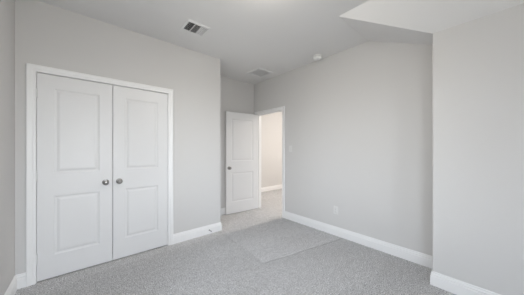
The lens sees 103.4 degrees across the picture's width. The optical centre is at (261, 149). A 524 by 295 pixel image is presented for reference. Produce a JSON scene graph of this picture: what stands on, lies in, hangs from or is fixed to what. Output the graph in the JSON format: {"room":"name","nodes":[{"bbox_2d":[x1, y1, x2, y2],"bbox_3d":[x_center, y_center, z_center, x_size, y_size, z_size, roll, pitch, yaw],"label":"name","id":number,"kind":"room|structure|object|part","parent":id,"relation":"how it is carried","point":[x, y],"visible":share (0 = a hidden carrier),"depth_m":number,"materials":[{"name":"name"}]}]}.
{"room":"empty bedroom","nodes":[
{"label":"empty bedroom","id":0,"kind":"room"},
{"bbox_2d":[0,0,14,294],"bbox_3d":[-1.070,-0.074,0.409,0.120,2.740,5.456,0,0,-41],"label":"wall","id":1,"kind":"structure","parent":0,"point":[7,7],"depth_m":1.71,"materials":[{"name":"grey paint"}]},
{"bbox_2d":[4,275,16,294],"bbox_3d":[-0.799,1.230,0.198,0.015,0.132,4.542,0,0,-41],"label":"baseboard","id":2,"kind":"structure","parent":1,"relation":"attached to","point":[11,290],"depth_m":1.82,"materials":[{"name":"white paint"}]},
{"bbox_2d":[15,0,219,274],"bbox_3d":[-1.696,-0.074,2.867,2.140,2.740,0.674,0,0,-41],"label":"wall","id":3,"kind":"structure","parent":0,"point":[47,35],"depth_m":2.58,"materials":[{"name":"grey paint"}]},
{"bbox_2d":[16,272,25,288],"bbox_3d":[-2.255,1.230,1.930,0.069,0.132,0.015,0,0,-41],"label":"baseboard","id":4,"kind":"structure","parent":3,"relation":"attached to","point":[21,278],"depth_m":1.93,"materials":[{"name":"white paint"}]},
{"bbox_2d":[36,73,111,281],"bbox_3d":[-1.951,0.271,2.185,0.606,2.030,0.104,0,0,-41],"label":"door","id":5,"kind":"structure","parent":3,"relation":"in","point":[74,172],"depth_m":2.17,"materials":[{"name":"white paint"}]},
{"bbox_3d":[-1.962,-0.184,2.205,0.316,0.806,0.007,0,0,-41],"label":"panel","id":6,"kind":"part","parent":5,"relation":"part of","materials":[{"name":"white paint"}]},
{"bbox_3d":[-1.962,0.766,2.205,0.316,0.546,0.007,0,0,-41],"label":"panel","id":7,"kind":"part","parent":5,"relation":"part of","materials":[{"name":"white paint"}]},
{"bbox_3d":[-1.758,0.374,2.329,0.065,0.065,0.069,0,0,-41],"label":"knob","id":8,"kind":"part","parent":5,"relation":"part of","materials":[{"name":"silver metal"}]},
{"bbox_2d":[26,63,172,286],"bbox_3d":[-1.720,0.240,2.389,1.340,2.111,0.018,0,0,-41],"label":"trim","id":9,"kind":"structure","parent":3,"relation":"attached to","point":[31,69],"depth_m":1.99,"materials":[{"name":"white paint"}]},
{"bbox_2d":[113,85,167,259],"bbox_3d":[-1.486,0.271,2.585,0.610,2.030,0.104,0,0,-41],"label":"door","id":10,"kind":"structure","parent":3,"relation":"in","point":[140,117],"depth_m":2.58,"materials":[{"name":"white paint"}]},
{"bbox_3d":[-1.661,0.374,2.412,0.065,0.065,0.069,0,0,-41],"label":"knob","id":11,"kind":"part","parent":10,"relation":"part of","materials":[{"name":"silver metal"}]},
{"bbox_3d":[-1.504,-0.184,2.599,0.320,0.806,0.007,0,0,-41],"label":"panel","id":12,"kind":"part","parent":10,"relation":"part of","materials":[{"name":"white paint"}]},
{"bbox_3d":[-1.504,0.766,2.599,0.320,0.546,0.007,0,0,-41],"label":"panel","id":13,"kind":"part","parent":10,"relation":"part of","materials":[{"name":"white paint"}]},
{"bbox_2d":[173,222,221,243],"bbox_3d":[-0.931,1.230,3.071,0.746,0.132,0.015,0,0,-41],"label":"baseboard","id":14,"kind":"structure","parent":3,"relation":"attached to","point":[201,231],"depth_m":3.04,"materials":[{"name":"white paint"}]},
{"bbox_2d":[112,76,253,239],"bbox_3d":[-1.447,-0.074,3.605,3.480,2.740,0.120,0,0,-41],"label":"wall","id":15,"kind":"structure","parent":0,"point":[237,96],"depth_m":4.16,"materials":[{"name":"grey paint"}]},
{"bbox_2d":[220,208,224,214],"bbox_3d":[-0.637,1.230,4.213,1.220,0.132,0.015,0,0,-41],"label":"baseboard","id":16,"kind":"structure","parent":15,"relation":"attached to","point":[222,210],"depth_m":4.08,"materials":[{"name":"white paint"}]},
{"bbox_2d":[15,189,455,294],"bbox_3d":[1.135,1.371,3.062,6.924,0.150,6.600,0,0,-41],"label":"floor","id":17,"kind":"structure","parent":0,"point":[259,251],"depth_m":2.21,"materials":[{"name":"carpet"}]},
{"bbox_2d":[261,112,281,187],"bbox_3d":[0.339,-0.074,6.653,3.444,2.740,0.120,0,0,-41],"label":"wall","id":18,"kind":"structure","parent":0,"point":[271,124],"depth_m":6.54,"materials":[{"name":"grey paint"}]},
{"bbox_2d":[261,184,281,191],"bbox_3d":[0.383,1.230,6.602,3.204,0.132,0.015,0,0,-41],"label":"baseboard","id":19,"kind":"structure","parent":18,"relation":"attached to","point":[275,187],"depth_m":6.52,"materials":[{"name":"white paint"}]},
{"bbox_2d":[38,0,523,83],"bbox_3d":[0.249,-1.381,1.544,3.600,0.545,5.456,0,0,-41],"label":"ceiling","id":20,"kind":"structure","parent":0,"point":[278,37],"depth_m":2.28,"materials":[{"name":"white paint"}]},
{"bbox_2d":[181,19,210,36],"bbox_3d":[-0.794,-1.438,2.470,0.270,0.012,0.244,0,0,-41],"label":"ceiling vent","id":21,"kind":"object","parent":20,"relation":"in","point":[191,26],"visible":1,"depth_m":2.46,"materials":[{"name":"white metal"}]},
{"bbox_2d":[246,67,272,77],"bbox_3d":[-0.046,-1.438,3.900,0.370,0.011,0.370,0,0,-41],"label":"ceiling vent","id":22,"kind":"object","parent":20,"relation":"in","point":[258,72],"visible":1,"depth_m":3.87,"materials":[{"name":"white metal"}]},
{"bbox_2d":[313,54,322,60],"bbox_3d":[0.863,-1.415,3.204,0.150,0.058,0.150,0,0,-41],"label":"smoke detector","id":23,"kind":"object","parent":20,"relation":"attached to","point":[316,57],"visible":1,"depth_m":3.16,"materials":[{"name":"white plastic"}]},
{"bbox_2d":[254,41,432,255],"bbox_3d":[0.903,-0.074,3.451,0.120,2.740,3.179,0,0,-41],"label":"wall","id":24,"kind":"structure","parent":0,"point":[359,118],"depth_m":2.79,"materials":[{"name":"grey paint"}]},
{"bbox_2d":[225,111,257,214],"bbox_3d":[-0.405,0.269,4.296,0.762,2.030,0.173,0,0,-36],"label":"door","id":25,"kind":"structure","parent":24,"relation":"in","point":[241,129],"depth_m":4.26,"materials":[{"name":"white paint"}]},
{"bbox_3d":[-0.401,-0.186,4.283,0.475,0.806,0.007,0,0,-36],"label":"panel","id":26,"kind":"part","parent":25,"relation":"part of","materials":[{"name":"white wood"}]},
{"bbox_3d":[-0.401,0.764,4.283,0.475,0.546,0.007,0,0,-36],"label":"panel","id":27,"kind":"part","parent":25,"relation":"part of","materials":[{"name":"white wood"}]},
{"bbox_2d":[254,106,284,217],"bbox_3d":[0.132,0.239,4.240,0.018,2.114,0.903,0,0,-41],"label":"trim","id":28,"kind":"structure","parent":24,"relation":"attached to","point":[282,108],"depth_m":3.91,"materials":[{"name":"white paint"}]},
{"bbox_2d":[258,110,281,207],"bbox_3d":[0.184,0.264,4.286,0.122,2.065,0.805,0,0,-41],"label":"trim","id":29,"kind":"structure","parent":24,"relation":"attached to","point":[259,115],"depth_m":4.57,"materials":[{"name":"white paint"}]},
{"bbox_2d":[334,206,337,214],"bbox_3d":[1.109,0.918,3.112,0.009,0.116,0.072,0,0,-41],"label":"wall outlet","id":30,"kind":"object","parent":24,"relation":"attached to","point":[335,207],"visible":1,"depth_m":3.11,"materials":[{"name":"white plastic"}]},
{"bbox_2d":[284,211,432,268],"bbox_3d":[1.158,1.230,3.051,0.015,0.132,2.239,0,0,-41],"label":"baseboard","id":31,"kind":"structure","parent":24,"relation":"attached to","point":[423,259],"depth_m":2.74,"materials":[{"name":"white paint"}]},
{"bbox_2d":[433,3,523,294],"bbox_3d":[2.475,0.084,1.363,0.470,2.425,2.037,0,0,-41],"label":"wall","id":32,"kind":"structure","parent":0,"point":[478,64],"depth_m":1.74,"materials":[{"name":"grey paint"}]},
{"bbox_2d":[430,271,499,294],"bbox_3d":[2.286,1.230,1.211,0.015,0.132,2.052,0,0,-41],"label":"baseboard","id":33,"kind":"structure","parent":32,"relation":"attached to","point":[444,282],"depth_m":1.85,"materials":[{"name":"white paint"}]}
]}

